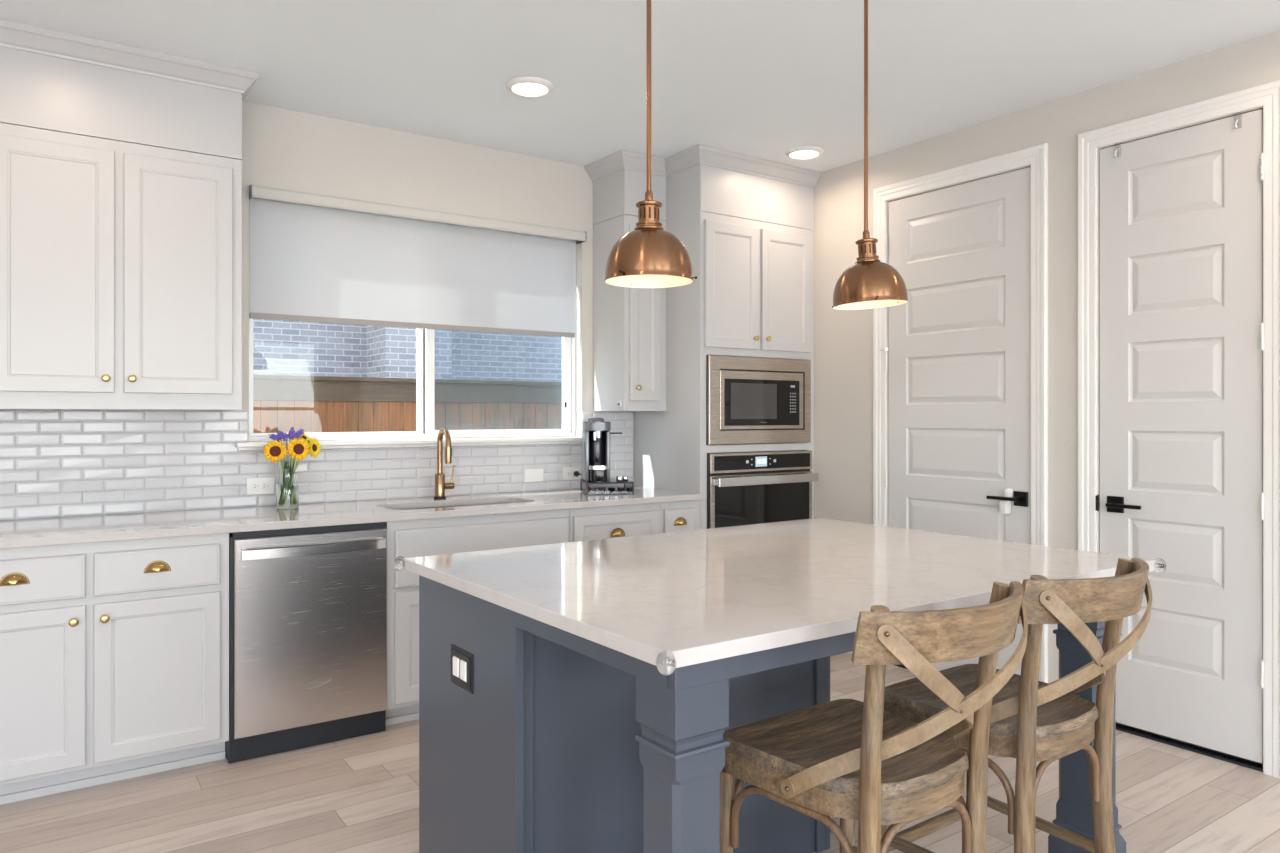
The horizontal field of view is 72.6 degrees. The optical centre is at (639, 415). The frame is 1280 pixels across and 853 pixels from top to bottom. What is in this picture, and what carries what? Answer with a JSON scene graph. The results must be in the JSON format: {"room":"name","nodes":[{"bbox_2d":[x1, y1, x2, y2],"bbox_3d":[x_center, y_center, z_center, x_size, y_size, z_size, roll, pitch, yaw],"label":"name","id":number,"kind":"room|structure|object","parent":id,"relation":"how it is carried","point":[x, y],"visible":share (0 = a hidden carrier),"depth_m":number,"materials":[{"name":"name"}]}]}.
{"room":"kitchen","nodes":[
{"label":"kitchen","id":0,"kind":"room"},
{"bbox_2d":[34,101,633,518],"bbox_3d":[-2.312,-0.045,3.629,7.145,2.735,0.140,0,0,-35],"label":"wall","id":1,"kind":"structure","parent":0,"point":[285,149],"depth_m":4.39,"materials":[{"name":"paint"}]},
{"bbox_2d":[0,19,258,409],"bbox_3d":[-2.113,-0.719,3.445,1.062,1.386,0.388,0,0,-35],"label":"upper cabinet","id":2,"kind":"object","parent":1,"relation":"attached to","point":[121,165],"visible":1,"depth_m":3.35,"materials":[{"name":"paint"}]},
{"bbox_2d":[0,410,632,519],"bbox_3d":[-1.365,0.192,4.197,3.229,0.433,0.009,0,0,-35],"label":"tile backsplash","id":3,"kind":"structure","parent":1,"relation":"attached to","point":[54,463],"depth_m":3.80,"materials":[{"name":"tile"}]},
{"bbox_2d":[246,477,273,494],"bbox_3d":[-1.716,0.317,3.944,0.118,0.074,0.008,0,0,-35],"label":"wall outlet","id":4,"kind":"object","parent":3,"relation":"attached to","point":[253,485],"visible":1,"depth_m":3.94,"materials":[{"name":"white plastic"}]},
{"bbox_2d":[253,483,258,489],"bbox_3d":[-1.731,0.317,3.931,0.028,0.032,0.002,0,0,-35],"label":"socket","id":5,"kind":"object","parent":4,"relation":"attached to","point":[255,485],"depth_m":3.93,"materials":[{"name":"white plastic"}]},
{"bbox_2d":[262,482,268,488],"bbox_3d":[-1.698,0.317,3.953,0.028,0.032,0.002,0,0,-35],"label":"socket","id":6,"kind":"object","parent":4,"relation":"attached to","point":[265,485],"depth_m":3.95,"materials":[{"name":"white plastic"}]},
{"bbox_2d":[525,469,542,481],"bbox_3d":[-0.574,0.323,4.737,0.112,0.070,0.009,0,0,-35],"label":"wall outlet","id":7,"kind":"object","parent":3,"relation":"attached to","point":[531,475],"visible":1,"depth_m":4.73,"materials":[{"name":"white plastic"}]},
{"bbox_2d":[563,467,579,479],"bbox_3d":[-0.381,0.321,4.872,0.112,0.070,0.008,0,0,-35],"label":"wall outlet","id":8,"kind":"object","parent":3,"relation":"attached to","point":[568,472],"visible":1,"depth_m":4.86,"materials":[{"name":"white plastic"}]},
{"bbox_2d":[574,471,589,487],"bbox_3d":[-0.312,0.357,4.845,0.130,0.101,0.035,0,0,30],"label":"plug","id":9,"kind":"object","parent":8,"relation":"in","point":[576,473],"visible":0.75,"depth_m":4.85,"materials":[{"name":"black plastic"}]},
{"bbox_2d":[235,437,581,450],"bbox_3d":[-1.064,0.136,4.411,1.817,0.036,0.128,0,0,-35],"label":"window sill","id":10,"kind":"structure","parent":1,"relation":"attached to","point":[241,446],"depth_m":4.34,"materials":[{"name":"paint"}]},
{"bbox_2d":[249,240,575,441],"bbox_3d":[-1.102,-0.460,4.507,1.745,1.155,0.088,0,0,-35],"label":"window","id":11,"kind":"structure","parent":1,"relation":"in","point":[425,338],"depth_m":4.50,"materials":[{"name":"plastic"}]},
{"bbox_2d":[249,184,586,337],"bbox_3d":[-1.046,-0.739,4.425,1.743,0.591,0.109,0,0,-35],"label":"roller shade","id":12,"kind":"object","parent":11,"relation":"attached to","point":[313,257],"visible":0.95,"depth_m":4.36,"materials":[{"name":"fabric"}]},
{"bbox_2d":[584,150,666,410],"bbox_3d":[-0.068,-0.720,4.870,0.336,1.384,0.382,0,0,-35],"label":"upper cabinet","id":13,"kind":"object","parent":1,"relation":"attached to","point":[629,324],"visible":0.92,"depth_m":4.78,"materials":[{"name":"paint"}]},
{"bbox_2d":[0,0,1279,171],"bbox_3d":[-0.029,-1.462,0.388,7.395,0.100,8.070,0,0,-35],"label":"ceiling","id":14,"kind":"structure","parent":0,"point":[763,79],"depth_m":3.41,"materials":[{"name":"paint"}]},
{"bbox_2d":[506,76,553,96],"bbox_3d":[-0.469,-1.401,3.721,0.202,0.022,0.202,0,0,-35],"label":"recessed light","id":15,"kind":"object","parent":14,"relation":"in","point":[527,86],"visible":1,"depth_m":3.69,"materials":[{"name":"paint"}]},
{"bbox_2d":[513,83,546,94],"bbox_3d":[-0.469,-1.403,3.721,0.147,0.018,0.147,0,0,-35],"label":"diffuser","id":16,"kind":"object","parent":15,"relation":"attached to","point":[518,88],"depth_m":3.71,"materials":[{"name":"white plastic"}]},
{"bbox_2d":[605,0,696,287],"bbox_3d":[0.019,-0.879,2.247,0.232,1.066,0.237,0,0,-35],"label":"pendant light","id":17,"kind":"object","parent":14,"relation":"hanging from","point":[647,256],"visible":1,"depth_m":2.19,"materials":[{"name":"orange metal"}]},
{"bbox_2d":[785,145,823,159],"bbox_3d":[0.875,-1.401,4.649,0.202,0.022,0.202,0,0,-35],"label":"recessed light","id":18,"kind":"object","parent":14,"relation":"in","point":[798,152],"visible":1,"depth_m":4.61,"materials":[{"name":"paint"}]},
{"bbox_2d":[790,151,817,157],"bbox_3d":[0.875,-1.403,4.649,0.147,0.018,0.147,0,0,-35],"label":"diffuser","id":19,"kind":"object","parent":18,"relation":"attached to","point":[793,154],"depth_m":4.65,"materials":[{"name":"beige plastic"}]},
{"bbox_2d":[832,0,907,309],"bbox_3d":[0.719,-0.876,2.714,0.231,1.072,0.237,0,0,-5],"label":"pendant light","id":20,"kind":"object","parent":14,"relation":"hanging from","point":[870,283],"visible":1,"depth_m":2.67,"materials":[{"name":"orange metal"}]},
{"bbox_2d":[0,653,1279,852],"bbox_3d":[-0.029,1.373,0.388,7.395,0.100,8.070,0,0,-35],"label":"floor","id":21,"kind":"structure","parent":0,"point":[360,794],"depth_m":2.96,"materials":[{"name":"brown wood"}]},
{"bbox_2d":[0,533,228,804],"bbox_3d":[-2.087,0.881,3.281,0.896,0.882,0.665,0,0,-35],"label":"base cabinet","id":22,"kind":"object","parent":21,"relation":"on","point":[114,655],"visible":0.98,"depth_m":3.08,"materials":[{"name":"paint"}]},
{"bbox_2d":[0,486,704,548],"bbox_3d":[-1.176,0.423,3.928,3.232,0.030,0.666,0,0,-35],"label":"countertop","id":23,"kind":"structure","parent":22,"relation":"on","point":[18,533],"depth_m":3.61,"materials":[{"name":"white stone"}]},
{"bbox_2d":[276,461,298,508],"bbox_3d":[-1.566,0.305,3.874,0.094,0.205,0.094,0,0,-35],"label":"glass vase","id":24,"kind":"object","parent":23,"relation":"on","point":[287,488],"visible":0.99,"depth_m":3.84,"materials":[{"name":"clear glass"}]},
{"bbox_2d":[262,440,288,462],"bbox_3d":[-1.580,0.246,3.832,0.145,0.289,0.065,0,0,-44],"label":"sunflower","id":25,"kind":"object","parent":24,"relation":"in","point":[275,450],"visible":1,"depth_m":3.81,"materials":[{"name":"yellow plant"}]},
{"bbox_2d":[268,434,284,461],"bbox_3d":[-1.593,0.234,3.879,0.108,0.313,0.039,0,0,-8],"label":"sprig","id":26,"kind":"object","parent":24,"relation":"in","point":[272,436],"visible":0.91,"depth_m":3.87,"materials":[{"name":"purple plant"}]},
{"bbox_2d":[276,430,288,461],"bbox_3d":[-1.588,0.226,3.870,0.057,0.328,0.033,0,0,-35],"label":"sprig","id":27,"kind":"object","parent":24,"relation":"in","point":[282,435],"visible":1,"depth_m":3.87,"materials":[{"name":"purple plant"}]},
{"bbox_2d":[288,427,294,461],"bbox_3d":[-1.563,0.219,3.905,0.035,0.343,0.035,0,0,-35],"label":"sprig","id":28,"kind":"object","parent":24,"relation":"in","point":[292,430],"visible":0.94,"depth_m":3.90,"materials":[{"name":"purple plant"}]},
{"bbox_2d":[290,429,304,461],"bbox_3d":[-1.553,0.223,3.900,0.106,0.334,0.036,0,0,-35],"label":"sprig","id":29,"kind":"object","parent":24,"relation":"in","point":[300,432],"visible":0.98,"depth_m":3.91,"materials":[{"name":"purple plant"}]},
{"bbox_2d":[287,438,310,461],"bbox_3d":[-1.525,0.243,3.864,0.123,0.296,0.061,0,0,-35],"label":"sunflower","id":30,"kind":"object","parent":24,"relation":"in","point":[298,449],"visible":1,"depth_m":3.86,"materials":[{"name":"yellow plant"}]},
{"bbox_2d":[294,432,310,460],"bbox_3d":[-1.538,0.231,3.928,0.065,0.320,0.134,0,0,26],"label":"sunflower","id":31,"kind":"object","parent":24,"relation":"in","point":[304,436],"visible":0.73,"depth_m":3.96,"materials":[{"name":"yellow plant"}]},
{"bbox_2d":[296,438,320,468],"bbox_3d":[-1.513,0.244,3.922,0.166,0.294,0.080,0,0,-35],"label":"sunflower","id":32,"kind":"object","parent":24,"relation":"in","point":[314,446],"visible":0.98,"depth_m":3.94,"materials":[{"name":"yellow plant"}]},
{"bbox_2d":[434,428,454,498],"bbox_3d":[-0.941,0.233,4.267,0.104,0.349,0.152,0,0,-35],"label":"kitchen faucet","id":33,"kind":"object","parent":23,"relation":"on","point":[440,485],"visible":1,"depth_m":4.27,"materials":[{"name":"brown metal"}]},
{"bbox_2d":[403,503,504,509],"bbox_3d":[-0.858,0.536,4.099,0.692,0.192,0.302,0,0,-35],"label":"sink","id":34,"kind":"object","parent":23,"relation":"in","point":[500,503],"visible":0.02,"depth_m":4.25,"materials":[{"name":"metal"}]},
{"bbox_2d":[580,478,633,494],"bbox_3d":[-0.178,0.374,4.638,0.248,0.067,0.268,0,0,-11],"label":"pod drawer","id":35,"kind":"object","parent":23,"relation":"on","point":[612,480],"visible":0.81,"depth_m":4.53,"materials":[{"name":"black plastic"}]},
{"bbox_2d":[588,488,596,492],"bbox_3d":[-0.247,0.387,4.518,0.045,0.028,0.045,0,0,-11],"label":"capsule","id":36,"kind":"object","parent":35,"relation":"in","point":[591,490],"visible":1,"depth_m":4.50,"materials":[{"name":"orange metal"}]},
{"bbox_2d":[582,418,621,481],"bbox_3d":[-0.197,0.174,4.634,0.202,0.332,0.220,0,0,-11],"label":"coffee machine","id":37,"kind":"object","parent":35,"relation":"on","point":[596,432],"visible":1,"depth_m":4.59,"materials":[{"name":"silver metal"}]},
{"bbox_2d":[598,488,605,492],"bbox_3d":[-0.198,0.387,4.528,0.045,0.028,0.045,0,0,-11],"label":"capsule","id":38,"kind":"object","parent":35,"relation":"in","point":[601,490],"visible":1,"depth_m":4.51,"materials":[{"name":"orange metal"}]},
{"bbox_2d":[608,487,614,492],"bbox_3d":[-0.148,0.387,4.536,0.045,0.028,0.045,0,0,-11],"label":"capsule","id":39,"kind":"object","parent":35,"relation":"in","point":[611,489],"visible":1,"depth_m":4.52,"materials":[{"name":"metal"}]},
{"bbox_2d":[616,476,622,480],"bbox_3d":[-0.107,0.327,4.559,0.035,0.027,0.035,0,0,-11],"label":"tin","id":40,"kind":"object","parent":35,"relation":"on","point":[618,478],"visible":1,"depth_m":4.54,"materials":[{"name":"silver metal"}]},
{"bbox_2d":[617,487,624,492],"bbox_3d":[-0.099,0.387,4.547,0.045,0.028,0.045,0,0,-11],"label":"capsule","id":41,"kind":"object","parent":35,"relation":"in","point":[620,489],"visible":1,"depth_m":4.53,"materials":[{"name":"red metal"}]},
{"bbox_2d":[623,475,627,480],"bbox_3d":[-0.078,0.327,4.596,0.035,0.027,0.035,0,0,-11],"label":"tin","id":42,"kind":"object","parent":35,"relation":"on","point":[625,477],"visible":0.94,"depth_m":4.58,"materials":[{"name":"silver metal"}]},
{"bbox_2d":[626,487,631,492],"bbox_3d":[-0.053,0.387,4.554,0.045,0.028,0.045,0,0,-11],"label":"capsule","id":43,"kind":"object","parent":35,"relation":"in","point":[629,489],"visible":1,"depth_m":4.54,"materials":[{"name":"metal"}]},
{"bbox_2d":[225,522,386,762],"bbox_3d":[-1.450,0.881,3.682,0.602,0.880,0.658,0,0,-35],"label":"dishwasher","id":44,"kind":"object","parent":21,"relation":"on","point":[308,605],"visible":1,"depth_m":3.44,"materials":[{"name":"silver metal"}]},
{"bbox_2d":[386,503,569,725],"bbox_3d":[-0.859,0.881,4.135,0.882,0.882,0.664,0,0,-35],"label":"base cabinet","id":45,"kind":"object","parent":21,"relation":"on","point":[436,536],"visible":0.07,"depth_m":3.72,"materials":[{"name":"paint"}]},
{"bbox_2d":[570,503,660,541],"bbox_3d":[-0.277,0.881,4.539,0.532,0.882,0.665,0,0,-35],"label":"base cabinet","id":46,"kind":"object","parent":21,"relation":"on","point":[593,523],"visible":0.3,"depth_m":4.28,"materials":[{"name":"paint"}]},
{"bbox_2d":[660,500,699,532],"bbox_3d":[0.048,0.881,4.765,0.256,0.882,0.665,0,0,-35],"label":"base cabinet","id":47,"kind":"object","parent":21,"relation":"on","point":[677,516],"visible":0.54,"depth_m":4.51,"materials":[{"name":"paint"}]},
{"bbox_2d":[634,144,820,528],"bbox_3d":[0.483,-0.044,5.070,0.906,2.734,0.683,0,0,-35],"label":"tall cabinet","id":48,"kind":"object","parent":21,"relation":"on","point":[744,223],"visible":0.57,"depth_m":4.79,"materials":[{"name":"paint"}]},
{"bbox_2d":[706,355,810,444],"bbox_3d":[0.544,-0.085,5.024,0.760,0.475,0.469,0,0,-35],"label":"microwave","id":49,"kind":"object","parent":48,"relation":"in","point":[750,400],"visible":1,"depth_m":4.81,"materials":[{"name":"silver metal"}]},
{"bbox_2d":[707,450,818,528],"bbox_3d":[0.552,0.567,5.025,0.766,0.732,0.577,0,0,-35],"label":"wall oven","id":50,"kind":"object","parent":48,"relation":"in","point":[744,488],"visible":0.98,"depth_m":4.81,"materials":[{"name":"silver metal"}]},
{"bbox_2d":[707,452,745,453],"bbox_3d":[0.521,0.573,5.067,0.640,0.700,0.473,0,0,-35],"label":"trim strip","id":51,"kind":"object","parent":50,"relation":"in","point":[722,452],"depth_m":5.32,"materials":[{"name":"grey metal"}]},
{"bbox_2d":[419,575,1125,852],"bbox_3d":[0.366,0.881,2.474,1.611,0.884,1.184,0,0,-35],"label":"kitchen island","id":52,"kind":"object","parent":21,"relation":"on","point":[563,741],"visible":0.48,"depth_m":2.17,"materials":[{"name":"blue paint"}]},
{"bbox_2d":[451,644,472,693],"bbox_3d":[-0.466,0.657,2.266,0.010,0.100,0.130,0,0,-36],"label":"island outlet","id":53,"kind":"object","parent":52,"relation":"attached to","point":[461,660],"visible":1,"depth_m":2.25,"materials":[{"name":"black plastic"}]},
{"bbox_2d":[404,518,1154,667],"bbox_3d":[0.386,0.423,2.494,1.744,0.030,1.268,0,0,-35],"label":"island countertop","id":54,"kind":"structure","parent":52,"relation":"on","point":[701,595],"depth_m":2.19,"materials":[{"name":"white stone"}]},
{"bbox_2d":[394,556,404,570],"bbox_3d":[-0.688,0.424,2.500,0.035,0.043,0.038,0,0,-6],"label":"guard","id":55,"kind":"object","parent":54,"relation":"attached to","point":[399,563],"visible":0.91,"depth_m":2.49,"materials":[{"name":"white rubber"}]},
{"bbox_2d":[656,650,675,675],"bbox_3d":[0.044,0.424,1.497,0.038,0.043,0.035,0,0,26],"label":"guard","id":56,"kind":"object","parent":54,"relation":"attached to","point":[666,660],"visible":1,"depth_m":1.48,"materials":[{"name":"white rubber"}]},
{"bbox_2d":[1154,558,1165,572],"bbox_3d":[1.470,0.424,2.471,0.035,0.043,0.038,0,0,-6],"label":"guard","id":57,"kind":"object","parent":54,"relation":"attached to","point":[1160,565],"visible":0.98,"depth_m":2.46,"materials":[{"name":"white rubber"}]},
{"bbox_2d":[720,581,1027,852],"bbox_3d":[0.488,0.834,1.808,0.499,0.984,0.546,0,0,-36],"label":"counter stool","id":58,"kind":"object","parent":21,"relation":"on","point":[848,760],"visible":0.98,"depth_m":1.67,"materials":[{"name":"brown wood"}]},
{"bbox_2d":[881,558,1151,852],"bbox_3d":[0.910,0.834,2.109,0.499,0.984,0.546,0,0,-36],"label":"counter stool","id":59,"kind":"object","parent":21,"relation":"on","point":[1032,720],"visible":0.69,"depth_m":1.96,"materials":[{"name":"brown wood"}]},
{"bbox_2d":[814,30,1279,682],"bbox_3d":[2.945,-0.045,2.430,0.120,2.735,7.830,0,0,-35],"label":"wall","id":60,"kind":"structure","parent":0,"point":[843,339],"depth_m":3.97,"materials":[{"name":"paint"}]},
{"bbox_2d":[879,167,1030,674],"bbox_3d":[1.541,0.075,4.323,0.102,2.434,0.851,0,0,-35],"label":"door","id":61,"kind":"structure","parent":60,"relation":"in","point":[959,349],"depth_m":4.28,"materials":[{"name":"paint"}]},
{"bbox_2d":[999,488,1012,513],"bbox_3d":[1.708,0.396,4.066,0.044,0.117,0.048,0,0,-35],"label":"lock","id":62,"kind":"object","parent":61,"relation":"attached to","point":[1004,506],"visible":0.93,"depth_m":4.05,"materials":[{"name":"white plastic"}]},
{"bbox_2d":[873,143,1047,682],"bbox_3d":[1.547,0.048,4.319,0.020,2.550,0.982,0,0,-35],"label":"trim","id":63,"kind":"structure","parent":60,"relation":"attached to","point":[1036,156],"depth_m":3.97,"materials":[{"name":"paint"}]},
{"bbox_2d":[1078,80,1279,778],"bbox_3d":[2.129,0.048,3.481,0.020,2.550,0.775,0,0,-35],"label":"trim","id":64,"kind":"structure","parent":60,"relation":"attached to","point":[1267,95],"depth_m":3.22,"materials":[{"name":"paint"}]},
{"bbox_2d":[1096,109,1263,763],"bbox_3d":[2.131,0.075,3.475,0.101,2.434,0.646,0,0,-35],"label":"door","id":65,"kind":"structure","parent":60,"relation":"in","point":[1182,326],"depth_m":3.45,"materials":[{"name":"paint"}]},
{"bbox_2d":[1115,142,1120,157],"bbox_3d":[2.001,-1.118,3.661,0.025,0.067,0.024,0,0,-35],"label":"hook","id":66,"kind":"object","parent":65,"relation":"attached to","point":[1117,145],"visible":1,"depth_m":3.66,"materials":[{"name":"silver metal"}]},
{"bbox_2d":[1234,112,1240,128],"bbox_3d":[2.255,-1.118,3.295,0.025,0.067,0.024,0,0,-35],"label":"hook","id":67,"kind":"object","parent":65,"relation":"attached to","point":[1237,116],"visible":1,"depth_m":3.30,"materials":[{"name":"silver metal"}]},
{"bbox_2d":[1116,724,1262,771],"bbox_3d":[2.157,1.317,3.500,0.043,0.010,0.609,0,0,-35],"label":"threshold","id":68,"kind":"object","parent":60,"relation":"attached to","point":[1167,741],"depth_m":3.45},
{"label":"outside","id":69,"kind":"structure","parent":0,"visible":0},
{"bbox_3d":[-2.530,1.623,10.648,36.000,0.100,11.625,0,0,-35],"label":"lawn","id":70,"kind":"structure","parent":69,"visible":0},
{"bbox_2d":[253,374,561,435],"bbox_3d":[-1.258,0.599,8.905,16.099,1.908,0.090,0,0,-35],"label":"wooden fence","id":71,"kind":"object","parent":70,"relation":"on","point":[312,404],"visible":0.06,"depth_m":8.15,"materials":[{"name":"brown wood"}]},
{"bbox_2d":[253,319,561,381],"bbox_3d":[-2.897,-2.152,12.053,21.800,7.450,4.700,0,0,-35],"label":"brick house","id":72,"kind":"structure","parent":70,"relation":"on","point":[280,347],"depth_m":10.11,"materials":[{"name":"grey brick"}]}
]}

